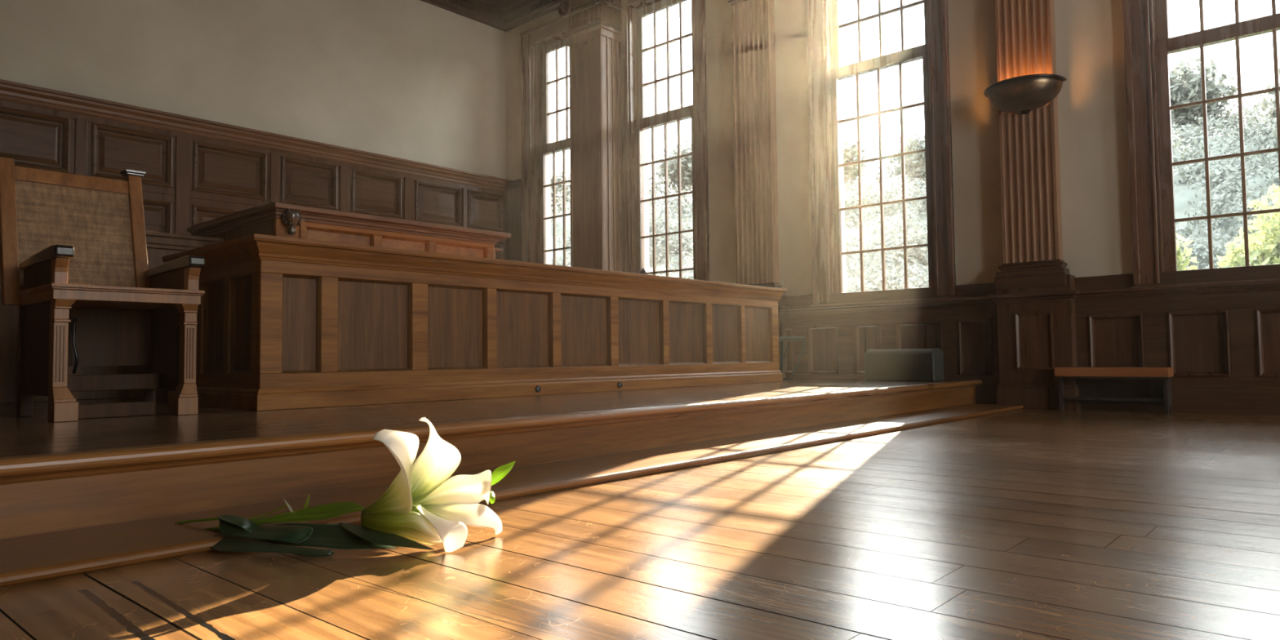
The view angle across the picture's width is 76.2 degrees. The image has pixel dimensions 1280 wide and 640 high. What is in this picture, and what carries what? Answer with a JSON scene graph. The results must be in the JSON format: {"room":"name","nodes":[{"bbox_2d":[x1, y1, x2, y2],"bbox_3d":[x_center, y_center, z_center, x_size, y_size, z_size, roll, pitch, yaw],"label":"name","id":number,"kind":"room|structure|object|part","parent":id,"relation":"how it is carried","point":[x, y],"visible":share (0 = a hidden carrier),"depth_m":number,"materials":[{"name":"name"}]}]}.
{"room":"courtroom","nodes":[
{"label":"courtroom","id":0,"kind":"room"},
{"bbox_2d":[0,0,506,178],"bbox_3d":[-5.721,-1.770,6.104,0.200,5.060,12.446,-3,-3,41],"label":"wall","id":1,"kind":"structure","parent":0,"point":[420,81],"depth_m":8.42,"materials":[{"name":"paint"}]},
{"bbox_2d":[0,79,521,261],"bbox_3d":[-5.599,-0.599,5.755,0.355,2.685,12.146,-3,-3,41],"label":"panelling","id":2,"kind":"object","parent":1,"relation":"attached to","point":[198,171],"visible":0.41,"depth_m":7.79,"materials":[{"name":"brown wood"}]},
{"bbox_3d":[-5.088,-1.478,6.581,0.048,0.465,0.814,-3,-3,41],"label":"fielded panel","id":3,"kind":"part","parent":2,"relation":"part of","materials":[{"name":"brown wood"}]},
{"bbox_3d":[-4.501,-1.455,7.243,0.048,0.465,0.629,-3,-3,41],"label":"fielded panel","id":4,"kind":"part","parent":2,"relation":"part of","materials":[{"name":"brown wood"}]},
{"bbox_3d":[-4.493,-0.703,7.209,0.048,0.760,0.629,-3,-3,41],"label":"fielded panel","id":5,"kind":"part","parent":2,"relation":"part of","materials":[{"name":"brown wood"}]},
{"bbox_3d":[-3.940,-0.681,7.832,0.048,0.760,0.673,-3,-3,41],"label":"fielded panel","id":6,"kind":"part","parent":2,"relation":"part of","materials":[{"name":"brown wood"}]},
{"bbox_3d":[-3.949,-1.433,7.866,0.048,0.465,0.673,-3,-3,41],"label":"fielded panel","id":7,"kind":"part","parent":2,"relation":"part of","materials":[{"name":"brown wood"}]},
{"bbox_3d":[-5.697,-1.863,5.887,0.130,0.145,12.146,-3,-3,41],"label":"cap rail","id":8,"kind":"part","parent":2,"relation":"part of","materials":[{"name":"brown wood"}]},
{"bbox_3d":[-3.425,-1.412,8.455,0.048,0.465,0.590,-3,-3,41],"label":"fielded panel","id":9,"kind":"part","parent":2,"relation":"part of","materials":[{"name":"brown wood"}]},
{"bbox_3d":[-2.912,-1.391,9.034,0.048,0.465,0.598,-3,-3,41],"label":"fielded panel","id":10,"kind":"part","parent":2,"relation":"part of","materials":[{"name":"brown wood"}]},
{"bbox_3d":[-2.381,-1.370,9.633,0.048,0.465,0.628,-3,-3,41],"label":"fielded panel","id":11,"kind":"part","parent":2,"relation":"part of","materials":[{"name":"brown wood"}]},
{"bbox_3d":[-1.922,-1.352,10.150,0.048,0.465,0.533,-3,-3,41],"label":"fielded panel","id":12,"kind":"part","parent":2,"relation":"part of","materials":[{"name":"brown wood"}]},
{"bbox_3d":[-1.913,-0.600,10.116,0.048,0.760,0.533,-3,-3,41],"label":"fielded panel","id":13,"kind":"part","parent":2,"relation":"part of","materials":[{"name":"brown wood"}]},
{"bbox_3d":[-1.574,-0.428,10.252,0.305,2.660,0.070,-3,-3,41],"label":"return panel","id":14,"kind":"part","parent":2,"relation":"part of","materials":[{"name":"brown wood"}]},
{"bbox_2d":[420,0,506,31],"bbox_3d":[-3.654,-4.025,8.162,0.340,0.415,6.146,-3,-3,41],"label":"crown molding","id":15,"kind":"structure","parent":1,"relation":"attached to","point":[488,12],"depth_m":10.15,"materials":[{"name":"brown wood"}]},
{"bbox_2d":[0,408,1279,639],"bbox_3d":[-0.209,0.524,1.134,14.855,0.100,12.446,-3,-3,41],"label":"floor","id":16,"kind":"structure","parent":0,"point":[1020,524],"depth_m":1.67,"materials":[{"name":"brown wood"}]},
{"bbox_2d":[173,417,515,556],"bbox_3d":[-0.764,0.369,1.881,0.907,0.286,0.285,-1,-3,2],"label":"lily","id":17,"kind":"object","parent":16,"relation":"on","point":[446,508],"visible":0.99,"depth_m":1.83,"materials":[{"name":"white plant"}]},
{"bbox_3d":[-1.044,0.489,1.954,0.356,0.047,0.011,-2,-3,25],"label":"stem","id":18,"kind":"part","parent":17,"relation":"part of","materials":[{"name":"green plant"}]},
{"bbox_3d":[-0.899,0.471,1.872,0.237,0.070,0.023,-1,-3,15],"label":"stem","id":19,"kind":"part","parent":17,"relation":"part of","materials":[{"name":"green plant"}]},
{"bbox_3d":[-0.894,0.454,1.893,0.161,0.054,0.008,-1,-3,6],"label":"stem","id":20,"kind":"part","parent":17,"relation":"part of","materials":[{"name":"green plant"}]},
{"bbox_3d":[-0.926,0.469,1.908,0.617,0.086,0.070,-2,-3,18],"label":"stem","id":21,"kind":"part","parent":17,"relation":"part of","materials":[{"name":"green plant"}]},
{"bbox_2d":[0,377,982,538],"bbox_3d":[-3.506,0.531,3.858,5.912,0.210,12.146,-3,-3,41],"label":"platform","id":22,"kind":"object","parent":16,"relation":"on","point":[82,473],"visible":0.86,"depth_m":2.73,"materials":[{"name":"brown wood"}]},
{"bbox_2d":[0,156,204,422],"bbox_3d":[-2.245,-0.159,3.378,0.744,1.098,0.570,-3,-3,41],"label":"armchair","id":23,"kind":"object","parent":22,"relation":"on","point":[73,256],"visible":1,"depth_m":3.42,"materials":[{"name":"brown wood"}]},
{"bbox_3d":[-2.600,-0.369,3.356,0.217,0.625,0.054,-3,-3,41],"label":"post","id":24,"kind":"part","parent":23,"relation":"part of","materials":[{"name":"brown wood"}]},
{"bbox_3d":[-2.496,0.166,3.315,0.050,0.450,0.045,-3,-3,41],"label":"leg","id":25,"kind":"part","parent":23,"relation":"part of","materials":[{"name":"brown wood"}]},
{"bbox_3d":[-2.303,-0.240,3.160,0.536,0.058,0.062,-3,-3,41],"label":"armrest","id":26,"kind":"part","parent":23,"relation":"part of","materials":[{"name":"brown wood"}]},
{"bbox_3d":[-2.140,-0.178,3.010,0.064,0.092,0.042,-3,-3,41],"label":"arm post","id":27,"kind":"part","parent":23,"relation":"part of","materials":[{"name":"brown wood"}]},
{"bbox_3d":[-2.133,0.149,3.021,0.085,0.448,0.076,-3,-3,41],"label":"leg","id":28,"kind":"part","parent":23,"relation":"part of","materials":[{"name":"brown wood"}]},
{"bbox_3d":[-2.495,-0.613,3.591,0.051,0.060,0.423,-3,-3,41],"label":"rail","id":29,"kind":"part","parent":23,"relation":"part of","materials":[{"name":"brown wood"}]},
{"bbox_3d":[-2.335,0.107,3.371,0.033,0.233,0.019,-2,-3,27],"label":"under seat rod","id":30,"kind":"part","parent":23,"relation":"part of","materials":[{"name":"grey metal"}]},
{"bbox_3d":[-2.164,-0.089,3.334,0.542,0.057,0.525,-3,-3,41],"label":"seat","id":31,"kind":"part","parent":23,"relation":"part of","materials":[{"name":"brown wood"}]},
{"bbox_3d":[-2.284,-0.357,3.713,0.217,0.625,0.053,-3,-3,41],"label":"post","id":32,"kind":"part","parent":23,"relation":"part of","materials":[{"name":"brown wood"}]},
{"bbox_3d":[-2.198,0.178,3.652,0.050,0.450,0.045,-3,-3,41],"label":"leg","id":33,"kind":"part","parent":23,"relation":"part of","materials":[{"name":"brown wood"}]},
{"bbox_3d":[-2.002,-0.228,3.500,0.536,0.058,0.062,-3,-3,41],"label":"armrest","id":34,"kind":"part","parent":23,"relation":"part of","materials":[{"name":"brown wood"}]},
{"bbox_3d":[-1.858,0.160,3.330,0.085,0.448,0.076,-3,-3,41],"label":"leg","id":35,"kind":"part","parent":23,"relation":"part of","materials":[{"name":"brown wood"}]},
{"bbox_3d":[-1.838,-0.166,3.350,0.064,0.092,0.042,-3,-3,41],"label":"arm post","id":36,"kind":"part","parent":23,"relation":"part of","materials":[{"name":"brown wood"}]},
{"bbox_2d":[0,201,511,403],"bbox_3d":[-2.437,-0.095,5.388,1.364,1.158,3.020,-3,-3,41],"label":"desk","id":37,"kind":"object","parent":22,"relation":"on","point":[273,219],"visible":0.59,"depth_m":5.10,"materials":[{"name":"brown wood"}]},
{"bbox_3d":[-1.902,-0.320,5.157,0.046,0.510,0.472,-3,-3,41],"label":"panel","id":38,"kind":"part","parent":37,"relation":"part of","materials":[{"name":"brown wood"}]},
{"bbox_3d":[-1.621,-0.069,5.433,0.042,1.092,1.630,-3,-3,41],"label":"frame","id":39,"kind":"part","parent":37,"relation":"part of","materials":[{"name":"brown wood"}]},
{"bbox_3d":[-1.593,-0.308,5.506,0.046,0.510,0.378,-3,-3,41],"label":"panel","id":40,"kind":"part","parent":37,"relation":"part of","materials":[{"name":"brown wood"}]},
{"bbox_3d":[-1.287,-0.295,5.851,0.046,0.510,0.463,-3,-3,41],"label":"panel","id":41,"kind":"part","parent":37,"relation":"part of","materials":[{"name":"brown wood"}]},
{"bbox_2d":[162,233,786,410],"bbox_3d":[-0.621,0.087,5.419,1.086,0.755,4.293,-3,-3,41],"label":"wooden partition","id":42,"kind":"object","parent":22,"relation":"on","point":[284,322],"visible":0.88,"depth_m":4.24,"materials":[{"name":"brown wood"}]},
{"bbox_3d":[-2.016,0.035,3.896,0.280,0.470,0.046,-3,-3,41],"label":"panel","id":43,"kind":"part","parent":42,"relation":"part of","materials":[{"name":"brown wood"}]},
{"bbox_3d":[-2.030,0.027,3.893,1.002,0.615,0.030,-3,-3,41],"label":"frame","id":44,"kind":"part","parent":42,"relation":"part of","materials":[{"name":"brown wood"}]},
{"bbox_3d":[-1.784,0.023,3.691,0.260,0.470,0.046,-3,-3,41],"label":"panel","id":45,"kind":"part","parent":42,"relation":"part of","materials":[{"name":"brown wood"}]},
{"bbox_3d":[-1.540,0.020,3.687,0.046,0.470,0.199,-3,-3,41],"label":"panel","id":46,"kind":"part","parent":42,"relation":"part of","materials":[{"name":"brown wood"}]},
{"bbox_3d":[-1.294,0.029,3.964,0.046,0.470,0.417,-3,-3,41],"label":"panel","id":47,"kind":"part","parent":42,"relation":"part of","materials":[{"name":"brown wood"}]},
{"bbox_3d":[-0.976,0.042,4.322,0.046,0.470,0.397,-3,-3,41],"label":"panel","id":48,"kind":"part","parent":42,"relation":"part of","materials":[{"name":"brown wood"}]},
{"bbox_3d":[-0.624,-0.239,5.433,1.086,0.101,4.293,-3,-3,41],"label":"moulding","id":49,"kind":"part","parent":42,"relation":"part of","materials":[{"name":"brown wood"}]},
{"bbox_3d":[-0.630,0.419,5.415,1.050,0.092,4.221,-3,-3,41],"label":"moulding","id":50,"kind":"part","parent":42,"relation":"part of","materials":[{"name":"brown wood"}]},
{"bbox_3d":[-0.266,0.062,5.105,0.030,0.615,4.185,-3,-3,41],"label":"frame","id":51,"kind":"part","parent":42,"relation":"part of","materials":[{"name":"brown wood"}]},
{"bbox_3d":[-0.670,0.054,4.667,0.046,0.470,0.437,-3,-3,41],"label":"panel","id":52,"kind":"part","parent":42,"relation":"part of","materials":[{"name":"brown wood"}]},
{"bbox_2d":[535,385,541,391],"bbox_3d":[-0.583,0.395,4.672,0.016,0.038,0.038,-3,-3,41],"label":"socket","id":53,"kind":"object","parent":42,"relation":"attached to","point":[538,388],"depth_m":4.67,"materials":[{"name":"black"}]},
{"bbox_3d":[-0.346,0.067,5.033,0.046,0.470,0.451,-3,-3,41],"label":"panel","id":54,"kind":"part","parent":42,"relation":"part of","materials":[{"name":"brown wood"}]},
{"bbox_2d":[617,382,622,387],"bbox_3d":[-0.127,0.413,5.185,0.016,0.038,0.038,-3,-3,41],"label":"socket","id":55,"kind":"object","parent":42,"relation":"attached to","point":[619,384],"depth_m":5.18,"materials":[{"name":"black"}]},
{"bbox_3d":[-0.008,0.081,5.414,0.046,0.470,0.469,-3,-3,41],"label":"panel","id":56,"kind":"part","parent":42,"relation":"part of","materials":[{"name":"brown wood"}]},
{"bbox_2d":[639,267,647,274],"bbox_3d":[0.023,-0.327,5.781,0.080,0.090,0.133,-2,-3,24],"label":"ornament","id":57,"kind":"object","parent":42,"relation":"on","point":[642,271],"visible":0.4,"depth_m":5.76,"materials":[{"name":"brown wood"}]},
{"bbox_3d":[0.324,0.094,5.787,0.046,0.470,0.448,-3,-3,41],"label":"panel","id":58,"kind":"part","parent":42,"relation":"part of","materials":[{"name":"brown wood"}]},
{"bbox_3d":[0.637,0.106,6.140,0.046,0.470,0.398,-3,-3,41],"label":"panel","id":59,"kind":"part","parent":42,"relation":"part of","materials":[{"name":"brown wood"}]},
{"bbox_3d":[0.923,0.118,6.463,0.046,0.470,0.404,-3,-3,41],"label":"panel","id":60,"kind":"part","parent":42,"relation":"part of","materials":[{"name":"brown wood"}]},
{"bbox_2d":[778,336,805,380],"bbox_3d":[1.234,0.329,7.021,0.175,0.376,0.475,-3,-3,41],"label":"metal stand","id":61,"kind":"object","parent":22,"relation":"on","point":[781,339],"visible":0.81,"depth_m":7.00,"materials":[{"name":"grey metal"}]},
{"bbox_3d":[1.216,0.341,7.000,0.026,0.352,0.046,-3,-3,41],"label":"post","id":62,"kind":"part","parent":61,"relation":"part of","materials":[{"name":"grey metal"}]},
{"bbox_3d":[1.221,0.171,7.015,0.160,0.020,0.440,-3,-3,41],"label":"seat","id":63,"kind":"part","parent":61,"relation":"part of","materials":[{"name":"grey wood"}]},
{"bbox_2d":[864,347,943,381],"bbox_3d":[2.085,0.352,6.456,0.570,0.258,0.209,-3,-3,41],"label":"block","id":64,"kind":"object","parent":22,"relation":"on","point":[904,364],"visible":1,"depth_m":6.35,"materials":[{"name":"grey leather"}]},
{"bbox_2d":[0,403,1023,588],"bbox_3d":[-1.261,0.500,1.753,0.412,0.028,11.976,-3,-3,41],"label":"step","id":65,"kind":"structure","parent":16,"relation":"on","point":[31,558],"depth_m":2.35,"materials":[{"name":"brown wood"}]},
{"bbox_2d":[1053,367,1173,413],"bbox_3d":[3.315,0.487,5.721,0.705,0.310,0.180,-3,-3,41],"label":"bench","id":66,"kind":"object","parent":16,"relation":"on","point":[1101,385],"visible":0.92,"depth_m":5.69,"materials":[{"name":"brown wood"}]},
{"bbox_3d":[3.080,0.538,5.934,0.024,0.232,0.150,-3,-3,41],"label":"leg","id":67,"kind":"part","parent":66,"relation":"part of","materials":[{"name":"brown wood"}]},
{"bbox_2d":[1062,396,1164,402],"bbox_3d":[3.317,0.554,5.714,0.621,0.020,0.115,-3,-3,41],"label":"stretcher","id":68,"kind":"object","parent":66,"relation":"attached to","point":[1082,399],"depth_m":5.69,"materials":[{"name":"brown wood"}]},
{"bbox_3d":[3.314,0.365,5.726,0.705,0.065,0.180,-3,-3,41],"label":"seat","id":69,"kind":"part","parent":66,"relation":"part of","materials":[{"name":"brown wood"}]},
{"bbox_3d":[3.359,0.503,5.765,0.621,0.182,0.015,-3,-3,41],"label":"panel","id":70,"kind":"part","parent":66,"relation":"part of","materials":[{"name":"brown wood"}]},
{"bbox_3d":[3.563,0.514,5.507,0.024,0.232,0.150,-3,-3,41],"label":"leg","id":71,"kind":"part","parent":66,"relation":"part of","materials":[{"name":"brown wood"}]},
{"bbox_2d":[505,0,1133,296],"bbox_3d":[3.865,-1.897,5.726,14.655,5.060,0.300,-3,-3,41],"label":"wall","id":72,"kind":"structure","parent":0,"point":[1092,116],"depth_m":6.58,"materials":[{"name":"paint"}]},
{"bbox_2d":[502,0,561,31],"bbox_3d":[1.195,-4.099,7.745,8.155,0.415,0.340,-3,-3,41],"label":"crown molding","id":73,"kind":"structure","parent":72,"relation":"attached to","point":[517,13],"depth_m":10.18,"materials":[{"name":"brown wood"}]},
{"bbox_2d":[520,16,570,266],"bbox_3d":[-0.941,-1.802,9.866,1.270,3.675,0.320,-3,-3,41],"label":"window","id":74,"kind":"structure","parent":72,"relation":"in","point":[536,42],"depth_m":10.12,"materials":[{"name":"brown wood"}]},
{"bbox_3d":[-1.021,-3.552,9.878,1.270,0.175,0.060,-3,-3,41],"label":"head casing","id":75,"kind":"part","parent":74,"relation":"part of","materials":[{"name":"brown wood"}]},
{"bbox_3d":[-0.928,-1.088,9.840,0.904,2.183,0.045,-3,-3,41],"label":"sash","id":76,"kind":"part","parent":74,"relation":"part of","materials":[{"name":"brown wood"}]},
{"bbox_3d":[-0.907,-2.757,9.960,0.904,1.372,0.045,-3,-3,41],"label":"sash","id":77,"kind":"part","parent":74,"relation":"part of","materials":[{"name":"brown wood"}]},
{"bbox_2d":[558,0,622,271],"bbox_3d":[-0.514,-1.442,9.120,0.720,4.560,0.410,-3,-3,41],"label":"pilaster","id":78,"kind":"object","parent":72,"relation":"attached to","point":[593,38],"visible":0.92,"depth_m":9.03,"materials":[{"name":"brown wood"}]},
{"bbox_2d":[618,0,709,280],"bbox_3d":[0.275,-1.864,8.790,1.240,3.675,0.320,-3,-3,41],"label":"window","id":79,"kind":"structure","parent":72,"relation":"in","point":[633,121],"depth_m":8.92,"materials":[{"name":"brown wood"}]},
{"bbox_3d":[0.195,-3.615,8.802,1.240,0.175,0.060,-3,-3,41],"label":"head casing","id":80,"kind":"part","parent":79,"relation":"part of","materials":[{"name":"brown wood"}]},
{"bbox_3d":[0.308,-2.820,8.884,0.874,1.372,0.045,-3,-3,41],"label":"sash","id":81,"kind":"part","parent":79,"relation":"part of","materials":[{"name":"brown wood"}]},
{"bbox_3d":[0.288,-1.151,8.763,0.874,2.183,0.045,-3,-3,41],"label":"sash","id":82,"kind":"part","parent":79,"relation":"part of","materials":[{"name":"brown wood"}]},
{"bbox_2d":[728,0,789,377],"bbox_3d":[1.103,-1.423,7.859,0.670,4.370,0.250,-3,-3,41],"label":"pilaster","id":83,"kind":"object","parent":72,"relation":"attached to","point":[753,50],"visible":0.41,"depth_m":7.82,"materials":[{"name":"brown wood"}]},
{"bbox_2d":[806,0,955,308],"bbox_3d":[2.108,-1.959,7.167,1.300,3.675,0.320,-3,-3,41],"label":"window","id":84,"kind":"structure","parent":72,"relation":"in","point":[825,71],"depth_m":7.22,"materials":[{"name":"brown wood"}]},
{"bbox_3d":[2.142,-2.914,7.261,0.934,1.372,0.045,-3,-3,41],"label":"sash","id":85,"kind":"part","parent":84,"relation":"part of","materials":[{"name":"brown wood"}]},
{"bbox_3d":[2.128,-0.139,7.085,1.290,0.032,0.320,-3,-3,41],"label":"sill","id":86,"kind":"part","parent":84,"relation":"part of","materials":[{"name":"brown wood"}]},
{"bbox_3d":[2.121,-1.235,7.140,0.934,2.163,0.045,-3,-3,41],"label":"sash","id":87,"kind":"part","parent":84,"relation":"part of","materials":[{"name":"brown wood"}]},
{"bbox_2d":[784,263,1279,415],"bbox_3d":[3.886,0.134,5.363,14.300,0.970,0.108,-3,-3,41],"label":"panelling","id":88,"kind":"object","parent":72,"relation":"attached to","point":[1220,343],"visible":0.52,"depth_m":5.82,"materials":[{"name":"brown wood"}]},
{"bbox_3d":[1.188,0.293,7.779,0.650,0.443,0.038,-3,-3,41],"label":"wainscot panel","id":89,"kind":"part","parent":88,"relation":"part of","materials":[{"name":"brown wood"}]},
{"bbox_3d":[1.656,0.269,7.365,0.300,0.443,0.038,-3,-3,41],"label":"wainscot panel","id":90,"kind":"part","parent":88,"relation":"part of","materials":[{"name":"brown wood"}]},
{"bbox_3d":[1.979,0.252,7.079,0.245,0.443,0.038,-3,-3,41],"label":"wainscot panel","id":91,"kind":"part","parent":88,"relation":"part of","materials":[{"name":"brown wood"}]},
{"bbox_3d":[2.322,0.234,6.775,0.390,0.443,0.038,-3,-3,41],"label":"wainscot panel","id":92,"kind":"part","parent":88,"relation":"part of","materials":[{"name":"brown wood"}]},
{"bbox_3d":[2.667,0.217,6.470,0.267,0.443,0.038,-3,-3,41],"label":"wainscot panel","id":93,"kind":"part","parent":88,"relation":"part of","materials":[{"name":"brown wood"}]},
{"bbox_3d":[3.882,-0.212,5.379,14.300,0.073,0.108,-3,-3,41],"label":"chair rail","id":94,"kind":"part","parent":88,"relation":"part of","materials":[{"name":"brown wood"}]},
{"bbox_3d":[3.399,0.179,5.821,0.341,0.443,0.038,-3,-3,41],"label":"wainscot panel","id":95,"kind":"part","parent":88,"relation":"part of","materials":[{"name":"brown wood"}]},
{"bbox_3d":[3.906,0.527,5.362,14.300,0.185,0.062,-3,-3,41],"label":"skirting","id":96,"kind":"part","parent":88,"relation":"part of","materials":[{"name":"brown wood"}]},
{"bbox_3d":[3.766,0.160,5.497,0.339,0.443,0.038,-3,-3,41],"label":"wainscot panel","id":97,"kind":"part","parent":88,"relation":"part of","materials":[{"name":"brown wood"}]},
{"bbox_3d":[4.175,0.139,5.134,0.465,0.443,0.038,-3,-3,41],"label":"wainscot panel","id":98,"kind":"part","parent":88,"relation":"part of","materials":[{"name":"brown wood"}]},
{"bbox_2d":[987,0,1080,410],"bbox_3d":[2.961,-1.519,6.214,0.635,4.370,0.250,-3,-3,41],"label":"pilaster","id":99,"kind":"object","parent":72,"relation":"attached to","point":[1034,299],"visible":0.9,"depth_m":6.14,"materials":[{"name":"brown wood"}]},
{"bbox_2d":[983,73,1066,114],"bbox_3d":[2.834,-1.672,6.091,0.580,0.212,0.290,-3,-3,41],"label":"wall lamp","id":100,"kind":"object","parent":99,"relation":"attached to","point":[1024,94],"visible":1,"depth_m":6.03,"materials":[{"name":"brown metal"}]},
{"bbox_3d":[2.932,0.154,6.069,0.265,0.435,0.018,-3,-3,41],"label":"pedestal panel","id":101,"kind":"part","parent":99,"relation":"part of","materials":[{"name":"brown wood"}]},
{"bbox_2d":[1122,0,1279,291],"bbox_3d":[4.008,-2.057,5.485,1.300,3.675,0.320,-3,-3,41],"label":"window","id":102,"kind":"structure","parent":72,"relation":"in","point":[1148,46],"depth_m":5.71,"materials":[{"name":"brown wood"}]},
{"bbox_3d":[4.029,-0.237,5.402,1.290,0.032,0.320,-3,-3,41],"label":"sill","id":103,"kind":"part","parent":102,"relation":"part of","materials":[{"name":"brown wood"}]},
{"bbox_3d":[4.044,-2.803,5.569,0.934,1.792,0.045,-3,-3,41],"label":"sash","id":104,"kind":"part","parent":102,"relation":"part of","materials":[{"name":"brown wood"}]},
{"label":"outside","id":105,"kind":"structure","parent":0,"visible":0},
{"bbox_2d":[551,132,1279,292],"bbox_3d":[9.649,-1.763,56.292,150.000,10.446,83.000,-3,-3,41],"label":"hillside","id":106,"kind":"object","parent":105,"point":[1181,197],"depth_m":28.08,"materials":[{"name":"green plant"}]},
{"bbox_2d":[551,169,570,211],"bbox_3d":[-4.539,-6.254,45.861,3.815,4.917,3.742,0,-3,-13],"label":"tree","id":107,"kind":"object","parent":106,"relation":"on","point":[558,188],"visible":0.16,"depth_m":45.45,"materials":[{"name":"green plant"}]},
{"bbox_2d":[648,139,692,201],"bbox_3d":[2.273,-7.055,40.230,3.904,3.681,3.548,-3,-3,41],"label":"tree","id":108,"kind":"object","parent":106,"relation":"on","point":[686,162],"visible":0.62,"depth_m":39.80,"materials":[{"name":"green plant"}]},
{"bbox_2d":[843,133,870,191],"bbox_3d":[9.130,-7.036,39.420,3.529,3.664,3.963,-3,-3,41],"label":"tree","id":109,"kind":"object","parent":106,"relation":"on","point":[851,151],"visible":0.28,"depth_m":38.71,"materials":[{"name":"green plant"}]},
{"bbox_2d":[862,155,900,189],"bbox_3d":[13.561,-7.282,45.454,3.500,3.959,3.914,-3,-3,41],"label":"tree","id":110,"kind":"object","parent":106,"relation":"on","point":[877,170],"visible":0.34,"depth_m":45.44,"materials":[{"name":"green plant"}]},
{"bbox_2d":[883,128,925,192],"bbox_3d":[12.765,-7.072,37.473,3.719,3.779,3.568,1,-3,-28],"label":"tree","id":111,"kind":"object","parent":106,"relation":"on","point":[915,164],"visible":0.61,"depth_m":36.44,"materials":[{"name":"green plant"}]},
{"bbox_2d":[551,102,1279,292],"bbox_3d":[8.649,-3.691,29.282,34.582,9.813,20.958,-2,-3,20],"label":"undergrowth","id":112,"kind":"object","parent":106,"relation":"on","point":[1224,176],"visible":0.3,"depth_m":26.84,"materials":[{"name":"green plant"}]},
{"bbox_2d":[1176,234,1201,271],"bbox_3d":[7.271,0.018,11.507,1.543,3.093,1.775,-3,-3,41],"label":"bush","id":113,"kind":"object","parent":106,"relation":"on","point":[1180,258],"visible":0.02,"depth_m":11.07,"materials":[{"name":"green plant"}]},
{"bbox_2d":[1168,55,1237,138],"bbox_3d":[21.848,-8.459,32.564,4.024,3.595,3.274,0,-3,-17],"label":"tree","id":114,"kind":"object","parent":106,"relation":"on","point":[1185,89],"visible":0.61,"depth_m":31.72,"materials":[{"name":"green plant"}]},
{"bbox_2d":[1217,93,1274,130],"bbox_3d":[28.025,-8.821,37.894,3.995,3.590,3.532,1,-3,-28],"label":"tree","id":115,"kind":"object","parent":106,"relation":"on","point":[1247,102],"visible":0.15,"depth_m":37.11,"materials":[{"name":"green plant"}]},
{"bbox_2d":[1216,183,1279,267],"bbox_3d":[8.088,-0.086,10.238,1.552,3.164,1.776,-3,-3,41],"label":"bush","id":116,"kind":"object","parent":106,"relation":"on","point":[1263,251],"visible":0.27,"depth_m":10.09,"materials":[{"name":"green plant"}]},
{"bbox_2d":[1240,55,1279,117],"bbox_3d":[24.185,-8.160,29.492,3.854,3.551,3.392,1,-3,-29],"label":"tree","id":117,"kind":"object","parent":106,"relation":"on","point":[1264,104],"visible":0.47,"depth_m":30.39,"materials":[{"name":"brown plant"}]},
{"bbox_3d":[24.322,-8.565,29.488,3.099,2.746,3.862,-3,-3,41],"label":"crown","id":118,"kind":"part","parent":117,"relation":"part of","materials":[{"name":"green plant"}]}
]}

